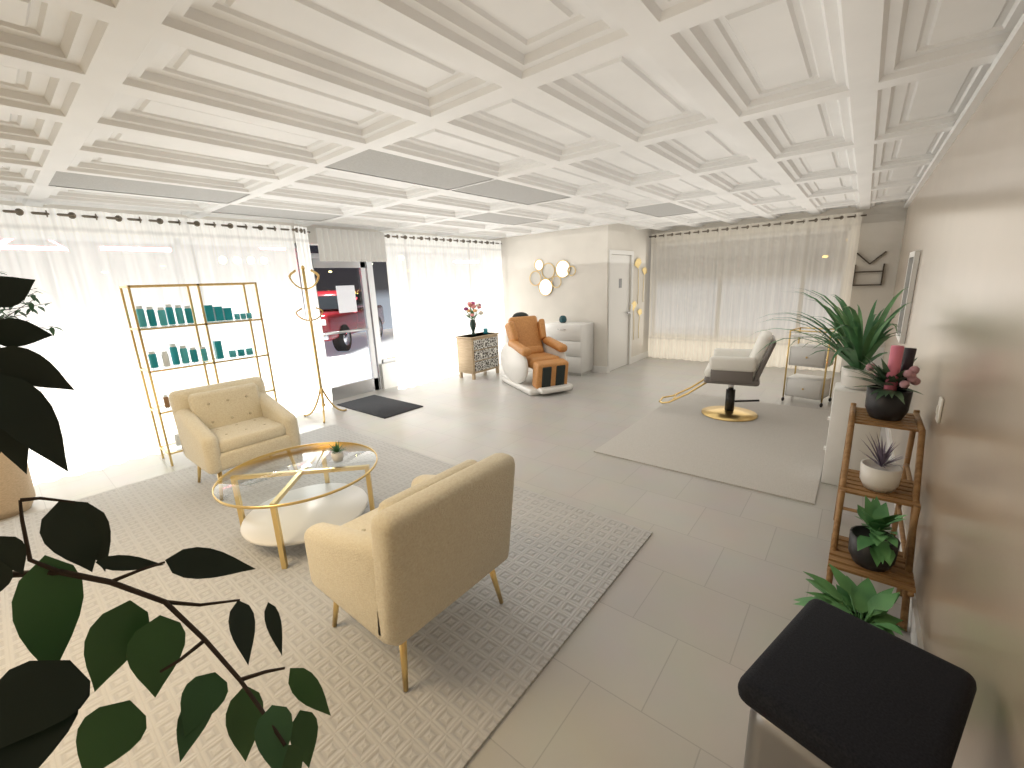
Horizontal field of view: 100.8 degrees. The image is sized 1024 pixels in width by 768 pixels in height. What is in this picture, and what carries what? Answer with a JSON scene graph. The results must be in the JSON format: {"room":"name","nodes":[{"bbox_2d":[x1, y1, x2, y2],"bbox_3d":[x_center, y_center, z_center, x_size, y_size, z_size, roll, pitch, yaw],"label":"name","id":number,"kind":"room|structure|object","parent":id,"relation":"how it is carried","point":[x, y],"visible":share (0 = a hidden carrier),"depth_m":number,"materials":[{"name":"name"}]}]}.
{"room":"beauty salon","nodes":[
{"label":"beauty salon","id":0,"kind":"room"},
{"bbox_2d":[0,200,484,388],"bbox_3d":[-3.567,-0.761,5.272,0.240,2.600,9.756,8,17,38],"label":"wall","id":1,"kind":"structure","parent":0,"point":[389,375],"depth_m":5.72,"materials":[{"name":"white paint"}]},
{"bbox_2d":[294,243,310,346],"bbox_3d":[-3.336,-0.879,5.509,0.060,1.860,1.410,8,17,38],"label":"window","id":2,"kind":"structure","parent":1,"relation":"in","point":[295,245],"depth_m":5.86,"materials":[{"name":"silver metal"}]},
{"bbox_2d":[311,252,382,400],"bbox_3d":[-2.549,-0.927,6.469,0.128,2.280,1.070,8,17,38],"label":"door","id":3,"kind":"structure","parent":1,"relation":"in","point":[346,297],"depth_m":6.65,"materials":[{"name":"silver metal"}]},
{"bbox_2d":[370,262,395,362],"bbox_3d":[-1.799,-1.386,7.348,0.060,1.860,1.410,8,17,38],"label":"window","id":4,"kind":"structure","parent":1,"relation":"in","point":[391,359],"depth_m":6.91,"materials":[{"name":"silver metal"}]},
{"bbox_2d":[0,357,910,767],"bbox_3d":[-0.352,0.720,4.329,6.870,0.100,12.160,8,17,38],"label":"floor","id":5,"kind":"structure","parent":0,"point":[650,677],"depth_m":2.56,"materials":[{"name":"tile"}]},
{"bbox_2d":[0,271,62,519],"bbox_3d":[-3.922,0.017,3.272,0.822,2.050,0.846,8,17,38],"label":"potted tree","id":6,"kind":"object","parent":5,"relation":"on","point":[15,484],"visible":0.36,"depth_m":3.33,"materials":[{"name":"brown plant"}]},
{"bbox_2d":[0,276,330,767],"bbox_3d":[-0.777,0.737,0.471,1.201,1.703,0.380,-6,14,-14],"label":"ficus plant","id":7,"kind":"object","parent":5,"relation":"on","point":[41,700],"visible":1,"depth_m":0.41,"materials":[{"name":"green plant"}]},
{"bbox_2d":[119,282,276,465],"bbox_3d":[-3.229,-0.165,4.531,0.358,1.760,1.078,8,17,38],"label":"display shelf","id":8,"kind":"object","parent":5,"relation":"on","point":[138,328],"visible":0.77,"depth_m":4.31,"materials":[{"name":"gold metal"}]},
{"bbox_2d":[135,304,193,326],"label":"bottles","id":9,"kind":"object","parent":8,"relation":"on","point":[140,313],"depth_m":4.14,"materials":[{"name":"teal plastic"}]},
{"bbox_2d":[163,395,169,407],"label":"bottles","id":10,"kind":"object","parent":8,"relation":"on","point":[165,398],"depth_m":4.24,"materials":[{"name":"brown plastic"}]},
{"bbox_2d":[148,343,207,367],"label":"bottles","id":11,"kind":"object","parent":8,"relation":"on","point":[152,357],"depth_m":4.29,"materials":[{"name":"teal plastic"}]},
{"bbox_2d":[212,341,223,358],"label":"bottles","id":12,"kind":"object","parent":8,"relation":"on","point":[217,345],"depth_m":4.55,"materials":[{"name":"teal plastic"}]},
{"bbox_2d":[203,305,251,321],"label":"bottles","id":13,"kind":"object","parent":8,"relation":"on","point":[217,313],"depth_m":4.52,"materials":[{"name":"teal plastic"}]},
{"bbox_2d":[228,348,252,356],"label":"bottles","id":14,"kind":"object","parent":8,"relation":"on","point":[249,351],"depth_m":4.70,"materials":[{"name":"teal plastic"}]},
{"bbox_2d":[288,265,346,422],"bbox_3d":[-2.506,-0.500,5.387,0.546,1.953,0.490,-8,15,-23],"label":"coat rack","id":15,"kind":"object","parent":5,"relation":"on","point":[321,391],"visible":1,"depth_m":5.41,"materials":[{"name":"gold metal"}]},
{"bbox_2d":[0,424,651,767],"bbox_3d":[-1.524,1.031,3.002,4.060,0.012,2.770,8,17,38],"label":"area rug","id":16,"kind":"object","parent":5,"relation":"on","point":[471,664],"visible":0.67,"depth_m":2.13,"materials":[{"name":"white fabric"}]},
{"bbox_2d":[169,377,300,500],"bbox_3d":[-2.430,0.441,3.777,0.745,0.842,0.740,8,17,38],"label":"armchair","id":17,"kind":"object","parent":16,"relation":"on","point":[222,426],"visible":0.95,"depth_m":3.66,"materials":[{"name":"beige fabric"}]},
{"bbox_2d":[212,442,377,568],"bbox_3d":[-1.438,0.799,2.953,1.008,0.451,1.008,8,17,38],"label":"coffee table","id":18,"kind":"object","parent":16,"relation":"on","point":[283,520],"visible":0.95,"depth_m":2.91,"materials":[{"name":"gold metal"}]},
{"bbox_2d":[328,441,345,462],"bbox_3d":[-1.234,0.468,2.998,0.129,0.154,0.167,-11,16,-33],"label":"potted plant","id":19,"kind":"object","parent":18,"relation":"on","point":[337,455],"visible":1,"depth_m":2.97,"materials":[{"name":"white ceramic"}]},
{"bbox_2d":[304,453,514,691],"bbox_3d":[-0.470,0.772,2.057,0.745,0.842,0.740,8,17,38],"label":"armchair","id":20,"kind":"object","parent":16,"relation":"on","point":[394,567],"visible":1,"depth_m":1.74,"materials":[{"name":"beige fabric"}]},
{"bbox_2d":[337,395,422,418],"bbox_3d":[-1.907,0.309,6.073,1.200,0.012,0.640,8,17,38],"label":"door mat","id":21,"kind":"object","parent":5,"relation":"on","point":[375,405],"visible":1,"depth_m":6.01,"materials":[{"name":"grey fabric"}]},
{"bbox_2d":[455,332,498,379],"bbox_3d":[-0.605,-0.529,7.751,0.429,0.750,0.730,8,17,38],"label":"base cabinet","id":22,"kind":"object","parent":5,"relation":"on","point":[477,353],"visible":1,"depth_m":7.54,"materials":[{"name":"brown wood"}]},
{"bbox_2d":[464,301,486,334],"bbox_3d":[-0.703,-1.162,7.519,0.456,0.593,0.496,8,17,38],"label":"flower vase","id":23,"kind":"object","parent":22,"relation":"on","point":[472,305],"visible":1,"depth_m":7.49,"materials":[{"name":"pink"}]},
{"bbox_2d":[500,312,572,395],"bbox_3d":[0.376,-0.528,6.707,0.830,1.156,1.356,-8,15,-22],"label":"chair","id":24,"kind":"object","parent":5,"relation":"on","point":[527,344],"visible":1,"depth_m":6.56,"materials":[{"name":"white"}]},
{"bbox_2d":[545,321,593,375],"bbox_3d":[1.018,-0.646,7.634,0.760,0.900,0.463,8,17,38],"label":"base cabinet","id":25,"kind":"object","parent":5,"relation":"on","point":[577,336],"visible":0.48,"depth_m":7.38,"materials":[{"name":"white"}]},
{"bbox_2d":[559,315,566,322],"bbox_3d":[0.913,-1.165,7.599,0.140,0.130,0.138,8,17,38],"label":"ceramic jar","id":26,"kind":"object","parent":25,"relation":"on","point":[562,319],"visible":1,"depth_m":7.55,"materials":[{"name":"teal ceramic"}]},
{"bbox_2d":[594,392,830,504],"bbox_3d":[2.304,0.493,4.571,1.770,0.012,2.610,8,17,38],"label":"area rug","id":27,"kind":"object","parent":5,"relation":"on","point":[780,452],"visible":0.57,"depth_m":4.16,"materials":[{"name":"white fabric"}]},
{"bbox_2d":[659,330,775,421],"bbox_3d":[2.397,-0.138,5.039,1.187,0.983,0.670,5,15,29],"label":"salon chair","id":28,"kind":"object","parent":27,"relation":"on","point":[731,367],"visible":1,"depth_m":4.73,"materials":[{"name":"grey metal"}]},
{"bbox_2d":[781,327,838,406],"bbox_3d":[3.764,-0.226,5.343,0.396,0.926,0.452,-13,17,-37],"label":"trolley","id":29,"kind":"object","parent":5,"relation":"on","point":[813,387],"visible":0.94,"depth_m":5.26,"materials":[{"name":"gold metal"}]},
{"bbox_2d":[794,564,905,635],"bbox_3d":[1.476,1.028,1.868,0.400,0.298,0.475,8,17,38],"label":"potted plant","id":30,"kind":"object","parent":5,"relation":"on","point":[873,607],"visible":0.33,"depth_m":1.87,"materials":[{"name":"green plant"}]},
{"bbox_2d":[821,382,880,485],"bbox_3d":[2.640,0.400,3.298,0.316,0.760,0.300,8,17,38],"label":"pedestal","id":31,"kind":"object","parent":5,"relation":"on","point":[843,397],"visible":0.67,"depth_m":3.19,"materials":[{"name":"white"}]},
{"bbox_2d":[743,287,910,389],"bbox_3d":[2.388,-0.371,3.271,1.059,0.768,1.600,8,17,38],"label":"potted palm","id":32,"kind":"object","parent":31,"relation":"on","point":[857,345],"visible":0.92,"depth_m":3.16,"materials":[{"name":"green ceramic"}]},
{"bbox_2d":[738,599,976,767],"bbox_3d":[0.849,1.047,1.111,0.520,0.670,0.360,-12,16,-34],"label":"stool","id":33,"kind":"object","parent":5,"relation":"on","point":[834,688],"visible":1,"depth_m":1.01,"materials":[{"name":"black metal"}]},
{"bbox_2d":[826,403,925,631],"bbox_3d":[1.983,0.637,2.316,0.320,0.828,0.965,8,17,38],"label":"plant stand","id":34,"kind":"object","parent":5,"relation":"on","point":[900,576],"visible":0.83,"depth_m":2.20,"materials":[{"name":"brown wood"}]},
{"bbox_2d":[848,495,905,571],"bbox_3d":[1.771,0.723,2.060,0.197,0.337,0.485,8,17,38],"label":"potted plant","id":35,"kind":"object","parent":34,"relation":"on","point":[872,548],"visible":1,"depth_m":2.02,"materials":[{"name":"green plant"}]},
{"bbox_2d":[859,432,906,492],"bbox_3d":[1.948,0.414,2.204,0.214,0.295,0.275,-2,13,0],"label":"potted succulent","id":36,"kind":"object","parent":34,"relation":"on","point":[880,475],"visible":1,"depth_m":2.20,"materials":[{"name":"white ceramic"}]},
{"bbox_2d":[848,345,920,420],"bbox_3d":[2.100,-0.018,2.421,0.354,0.421,0.484,8,17,38],"label":"flower arrangement","id":37,"kind":"object","parent":34,"relation":"on","point":[890,399],"visible":1,"depth_m":2.34,"materials":[{"name":"grey"}]},
{"bbox_2d":[0,0,1023,239],"bbox_3d":[-0.404,-1.873,3.777,8.070,0.200,14.820,8,17,38],"label":"ceiling","id":38,"kind":"structure","parent":0,"point":[486,119],"depth_m":2.16,"materials":[{"name":"paint"}]},
{"bbox_2d":[0,204,319,485],"bbox_3d":[-4.488,-0.229,3.527,0.143,2.445,5.660,8,17,38],"label":"sheer curtain","id":39,"kind":"object","parent":38,"relation":"hanging from","point":[81,258],"visible":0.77,"depth_m":4.30,"materials":[{"name":"white fabric"}]},
{"bbox_2d":[292,226,331,409],"bbox_3d":[-2.681,-0.834,5.733,0.136,2.445,0.324,2,14,19],"label":"sheer curtain","id":40,"kind":"object","parent":38,"relation":"hanging from","point":[301,233],"visible":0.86,"depth_m":5.70,"materials":[{"name":"white fabric"}]},
{"bbox_2d":[315,228,386,261],"bbox_3d":[-2.222,-1.938,5.951,0.040,0.420,1.050,8,17,38],"label":"valance","id":41,"kind":"object","parent":38,"relation":"hanging from","point":[339,245],"visible":1,"depth_m":5.92,"materials":[{"name":"white fabric"}]},
{"bbox_2d":[384,233,504,388],"bbox_3d":[-1.039,-1.365,7.655,0.134,2.445,2.816,8,17,38],"label":"sheer curtain","id":42,"kind":"object","parent":38,"relation":"hanging from","point":[432,280],"visible":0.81,"depth_m":7.33,"materials":[{"name":"white fabric"}]},
{"bbox_2d":[648,212,866,371],"bbox_3d":[4.037,-1.563,7.593,3.305,2.445,0.148,8,17,38],"label":"sheer curtain","id":43,"kind":"object","parent":38,"relation":"hanging from","point":[710,288],"visible":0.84,"depth_m":7.44,"materials":[{"name":"white fabric"}]},
{"bbox_2d":[490,224,610,366],"bbox_3d":[0.599,-1.620,8.118,2.725,2.600,0.100,8,17,38],"label":"wall","id":44,"kind":"structure","parent":0,"point":[582,296],"depth_m":7.67,"materials":[{"name":"white paint"}]},
{"bbox_2d":[529,259,575,295],"bbox_3d":[0.734,-1.974,7.813,1.024,0.674,0.038,9,17,39],"label":"cluster","id":45,"kind":"object","parent":44,"relation":"attached to","point":[562,268],"visible":1,"depth_m":7.87,"materials":[{"name":"white mirror"}]},
{"bbox_2d":[592,351,647,373],"bbox_3d":[1.248,-0.609,9.111,2.741,0.120,2.020,8,17,38],"label":"baseboard","id":46,"kind":"structure","parent":44,"relation":"attached to","point":[598,369],"depth_m":8.29,"materials":[{"name":"white wood"}]},
{"bbox_2d":[611,223,652,363],"bbox_3d":[2.248,-1.675,8.059,0.100,2.600,1.904,8,17,38],"label":"wall","id":47,"kind":"structure","parent":0,"point":[624,237],"depth_m":8.21,"materials":[{"name":"white paint"}]},
{"bbox_2d":[607,250,633,372],"bbox_3d":[1.960,-1.323,7.694,0.104,2.110,0.980,8,17,38],"label":"door","id":48,"kind":"structure","parent":47,"relation":"in","point":[619,265],"depth_m":7.70,"materials":[{"name":"white wood"}]},
{"bbox_2d":[630,300,641,318],"bbox_3d":[2.390,-1.430,8.174,0.012,0.361,0.534,8,17,38],"label":"wall art","id":49,"kind":"object","parent":47,"relation":"attached to","point":[634,304],"depth_m":8.14,"materials":[{"name":"gold metal"}]},
{"bbox_2d":[634,259,646,290],"bbox_3d":[2.465,-2.094,8.143,0.012,0.574,0.587,8,17,38],"label":"wall art","id":50,"kind":"object","parent":47,"relation":"attached to","point":[638,262],"depth_m":8.09,"materials":[{"name":"gold metal"}]},
{"bbox_2d":[653,201,906,370],"bbox_3d":[4.378,-1.661,7.631,4.045,2.600,0.200,8,17,38],"label":"wall","id":51,"kind":"structure","parent":0,"point":[882,229],"depth_m":6.48,"materials":[{"name":"white paint"}]},
{"bbox_2d":[852,251,886,285],"bbox_3d":[5.496,-1.772,6.521,0.358,0.503,0.090,8,17,38],"label":"wall shelf","id":52,"kind":"object","parent":51,"relation":"attached to","point":[882,271],"visible":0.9,"depth_m":6.49,"materials":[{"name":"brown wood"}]},
{"bbox_2d":[881,42,1023,767],"bbox_3d":[2.155,-0.209,1.978,0.120,2.800,12.160,8,17,38],"label":"wall","id":53,"kind":"structure","parent":0,"point":[965,326],"depth_m":1.58,"materials":[{"name":"white paint"}]},
{"bbox_2d":[885,428,923,649],"bbox_3d":[2.153,0.997,2.311,0.016,0.100,11.760,8,17,38],"label":"baseboard","id":54,"kind":"structure","parent":53,"relation":"attached to","point":[914,623],"depth_m":1.96,"materials":[{"name":"white"}]},
{"bbox_2d":[896,250,920,343],"bbox_3d":[3.891,-0.861,4.170,0.035,0.850,0.650,8,17,38],"label":"wall mirror","id":55,"kind":"object","parent":53,"relation":"attached to","point":[914,256],"visible":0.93,"depth_m":4.00,"materials":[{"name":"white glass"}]},
{"bbox_2d":[935,396,944,422],"bbox_3d":[2.104,0.127,2.087,0.017,0.120,0.075,8,17,38],"label":"wall switch plate","id":56,"kind":"object","parent":53,"relation":"attached to","point":[939,409],"visible":1,"depth_m":2.06,"materials":[{"name":"white plastic"}]},
{"bbox_2d":[904,13,1023,207],"bbox_3d":[2.045,-1.365,1.752,0.040,0.040,11.760,8,17,38],"label":"trim","id":57,"kind":"structure","parent":53,"relation":"attached to","point":[1015,39],"depth_m":2.10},
{"label":"outside","id":58,"kind":"structure","parent":0,"visible":0},
{"bbox_2d":[309,245,392,331],"bbox_3d":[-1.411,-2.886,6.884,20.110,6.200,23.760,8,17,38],"label":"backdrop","id":59,"kind":"structure","parent":58,"point":[329,278],"depth_m":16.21,"materials":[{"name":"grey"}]},
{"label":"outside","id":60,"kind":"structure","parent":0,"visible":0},
{"bbox_2d":[324,328,395,386],"bbox_3d":[-2.054,0.441,5.833,20.300,0.100,26.000,8,17,38],"label":"ground","id":61,"kind":"structure","parent":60,"point":[353,365],"depth_m":10.43,"materials":[{"name":"white"}]},
{"bbox_2d":[317,289,383,350],"bbox_3d":[-5.470,-1.983,12.765,1.950,1.630,4.595,-2,14,1],"label":"car","id":62,"kind":"object","parent":61,"relation":"on","point":[332,320],"visible":0.39,"depth_m":11.60,"materials":[{"name":"red paint"}]}
]}

